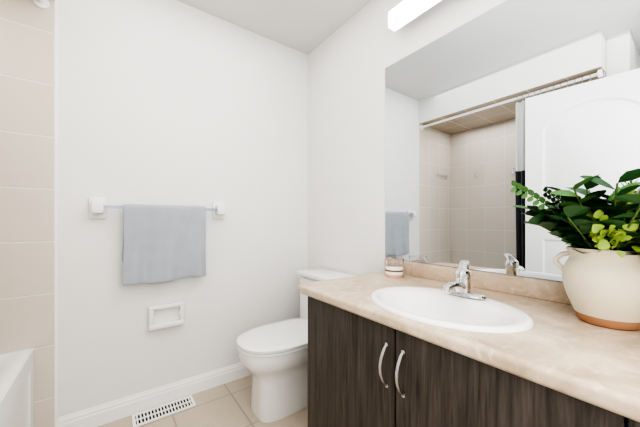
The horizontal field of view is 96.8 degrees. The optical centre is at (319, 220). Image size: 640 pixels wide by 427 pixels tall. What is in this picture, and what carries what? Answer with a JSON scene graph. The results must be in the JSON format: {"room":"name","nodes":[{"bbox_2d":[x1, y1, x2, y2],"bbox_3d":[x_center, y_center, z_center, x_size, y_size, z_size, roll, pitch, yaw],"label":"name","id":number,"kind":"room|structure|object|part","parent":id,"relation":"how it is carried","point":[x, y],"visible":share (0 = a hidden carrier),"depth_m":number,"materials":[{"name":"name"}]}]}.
{"room":"bathroom","nodes":[
{"label":"bathroom","id":0,"kind":"room"},
{"bbox_2d":[58,0,307,416],"bbox_3d":[-1.017,-0.132,1.700,2.400,2.440,0.100,0,0,-36],"label":"wall","id":1,"kind":"structure","parent":0,"point":[168,102],"depth_m":1.72,"materials":[{"name":"white paint"}]},
{"bbox_2d":[0,0,54,426],"bbox_3d":[-1.591,-0.003,1.211,0.679,2.181,0.008,0,0,-36],"label":"wall tile","id":2,"kind":"structure","parent":1,"relation":"attached to","point":[27,174],"depth_m":1.36,"materials":[{"name":"beige tile"}]},
{"bbox_2d":[33,0,49,8],"bbox_3d":[-0.920,-1.062,0.791,0.060,0.060,1.478,0,0,-36],"label":"rail","id":3,"kind":"object","parent":2,"relation":"attached to","point":[43,4],"visible":1,"depth_m":1.37,"materials":[{"name":"white"}]},
{"bbox_2d":[55,0,57,422],"bbox_3d":[-1.312,-0.007,1.415,0.012,2.190,0.009,0,0,-36],"label":"trim","id":4,"kind":"structure","parent":1,"relation":"attached to","point":[56,211],"depth_m":1.41,"materials":[{"name":"white"}]},
{"bbox_2d":[55,362,251,426],"bbox_3d":[-0.706,1.036,1.858,1.512,0.104,0.013,0,0,-36],"label":"baseboard","id":5,"kind":"structure","parent":1,"relation":"attached to","point":[102,414],"depth_m":1.65,"materials":[{"name":"white wood"}]},
{"bbox_2d":[89,197,224,218],"bbox_3d":[-0.907,-0.070,1.668,0.705,0.115,0.082,0,0,-36],"label":"towel rail","id":6,"kind":"object","parent":1,"relation":"attached to","point":[98,207],"visible":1,"depth_m":1.51,"materials":[{"name":"white ceramic"}]},
{"bbox_3d":[-0.897,-0.072,1.655,0.599,0.018,0.019,0,0,-36],"label":"rod","id":7,"kind":"part","parent":6,"relation":"part of","materials":[{"name":"white plastic"}]},
{"bbox_2d":[122,204,205,285],"bbox_3d":[-0.889,0.130,1.653,0.431,0.445,0.064,0,0,-36],"label":"hanging towel","id":8,"kind":"object","parent":6,"relation":"hanging from","point":[164,243],"visible":1,"depth_m":1.62,"materials":[{"name":"grey fabric"}]},
{"bbox_2d":[148,301,183,330],"bbox_3d":[-0.910,0.560,1.687,0.186,0.136,0.046,0,0,-36],"label":"paper holder","id":9,"kind":"object","parent":1,"relation":"attached to","point":[164,315],"visible":1,"depth_m":1.68,"materials":[{"name":"white ceramic"}]},
{"bbox_2d":[98,375,307,426],"bbox_3d":[-0.351,1.138,0.794,2.400,0.100,2.350,0,0,-36],"label":"floor","id":10,"kind":"structure","parent":0,"point":[228,404],"depth_m":1.60,"materials":[{"name":"tile"}]},
{"bbox_2d":[0,348,33,426],"bbox_3d":[-1.184,0.846,0.597,0.606,0.484,1.462,0,0,-36],"label":"bathtub","id":11,"kind":"object","parent":10,"relation":"on","point":[16,388],"visible":1,"depth_m":1.19,"materials":[{"name":"white ceramic"}]},
{"bbox_2d":[132,395,195,426],"bbox_3d":[-0.889,1.085,1.628,0.310,0.006,0.116,0,0,-36],"label":"floor vent","id":12,"kind":"object","parent":10,"relation":"in","point":[158,412],"visible":1,"depth_m":1.62,"materials":[{"name":"white metal"}]},
{"bbox_2d":[237,268,355,422],"bbox_3d":[-0.146,0.718,1.744,0.720,0.739,0.454,0,0,-36],"label":"toilet","id":13,"kind":"object","parent":10,"relation":"on","point":[273,357],"visible":0.62,"depth_m":1.57,"materials":[{"name":"white ceramic"}]},
{"bbox_3d":[-0.224,0.672,1.688,0.528,0.026,0.388,0,0,-36],"label":"lid","id":14,"kind":"part","parent":13,"relation":"part of","materials":[{"name":"white ceramic"}]},
{"bbox_3d":[0.055,0.366,1.893,0.220,0.036,0.454,0,0,-36],"label":"tank lid","id":15,"kind":"part","parent":13,"relation":"part of","materials":[{"name":"white ceramic"}]},
{"bbox_2d":[301,293,639,426],"bbox_3d":[0.541,0.708,0.920,0.610,0.759,1.288,0,0,-36],"label":"bathroom vanity","id":16,"kind":"object","parent":10,"relation":"on","point":[363,371],"depth_m":0.83,"materials":[{"name":"brown wood"}]},
{"bbox_3d":[0.096,0.658,1.088,0.019,0.651,0.486,0,0,-36],"label":"door","id":17,"kind":"part","parent":16,"relation":"part of","materials":[{"name":"brown wood"}]},
{"bbox_3d":[0.201,0.461,0.900,0.038,0.143,0.014,0,0,-36],"label":"handle","id":18,"kind":"part","parent":16,"relation":"part of","materials":[{"name":"silver metal"}]},
{"bbox_3d":[0.238,0.461,0.848,0.038,0.143,0.014,0,0,-36],"label":"handle","id":19,"kind":"part","parent":16,"relation":"part of","materials":[{"name":"silver metal"}]},
{"bbox_2d":[298,271,639,416],"bbox_3d":[0.534,0.308,0.935,0.604,0.040,1.320,0,0,-36],"label":"countertop","id":20,"kind":"structure","parent":16,"relation":"on","point":[598,363],"depth_m":0.68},
{"bbox_2d":[385,257,403,277],"bbox_3d":[0.386,0.241,1.471,0.093,0.093,0.093,0,0,-36],"label":"candle","id":21,"kind":"object","parent":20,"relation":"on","point":[394,267],"visible":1,"depth_m":1.43,"materials":[{"name":"beige wax"}]},
{"bbox_2d":[385,257,403,266],"bbox_3d":[0.386,0.211,1.471,0.092,0.033,0.092,0,0,-36],"label":"jar","id":22,"kind":"object","parent":21,"relation":"on","point":[391,261],"depth_m":1.44,"materials":[{"name":"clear glass"}]},
{"bbox_2d":[370,286,533,332],"bbox_3d":[0.409,0.350,0.967,0.400,0.148,0.520,0,0,-36],"label":"sink","id":23,"kind":"object","parent":20,"relation":"in","point":[434,306],"visible":0.6,"depth_m":0.99,"materials":[{"name":"white ceramic"}]},
{"bbox_2d":[442,260,486,299],"bbox_3d":[0.497,0.212,1.032,0.166,0.126,0.160,0,0,-36],"label":"faucet","id":24,"kind":"object","parent":20,"relation":"on","point":[460,285],"visible":1,"depth_m":1.03,"materials":[{"name":"silver metal"}]},
{"bbox_2d":[510,168,639,330],"bbox_3d":[0.755,0.074,0.769,0.378,0.428,0.490,0,0,-36],"label":"plant","id":25,"kind":"object","parent":20,"relation":"on","point":[600,269],"visible":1,"depth_m":0.74,"materials":[{"name":"green plant"}]},
{"bbox_2d":[177,0,371,54],"bbox_3d":[-0.351,-1.402,0.794,2.400,0.100,2.350,0,0,-36],"label":"ceiling","id":26,"kind":"structure","parent":0,"point":[307,27],"depth_m":1.88,"materials":[{"name":"white paint"}]},
{"bbox_2d":[308,0,562,281],"bbox_3d":[0.605,-0.132,1.434,0.100,2.440,2.250,0,0,-36],"label":"wall","id":27,"kind":"structure","parent":0,"point":[354,56],"depth_m":1.86,"materials":[{"name":"white paint"}]},
{"bbox_2d":[388,0,440,30],"bbox_3d":[0.678,-1.060,1.153,0.114,0.110,0.940,0,0,-36],"label":"sconce","id":28,"kind":"object","parent":27,"relation":"attached to","point":[402,13],"visible":1,"depth_m":1.41,"materials":[{"name":"white"}]},
{"bbox_2d":[404,261,571,304],"bbox_3d":[0.769,0.252,1.108,0.021,0.072,1.320,0,0,-36],"label":"backsplash","id":29,"kind":"structure","parent":27,"relation":"attached to","point":[524,286],"depth_m":1.14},
{"bbox_2d":[385,0,639,280],"bbox_3d":[0.772,-0.337,1.117,0.005,1.100,1.322,0,0,-36],"label":"mirror","id":30,"kind":"object","parent":27,"relation":"attached to","point":[483,110],"visible":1,"depth_m":1.14,"materials":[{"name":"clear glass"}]}
]}

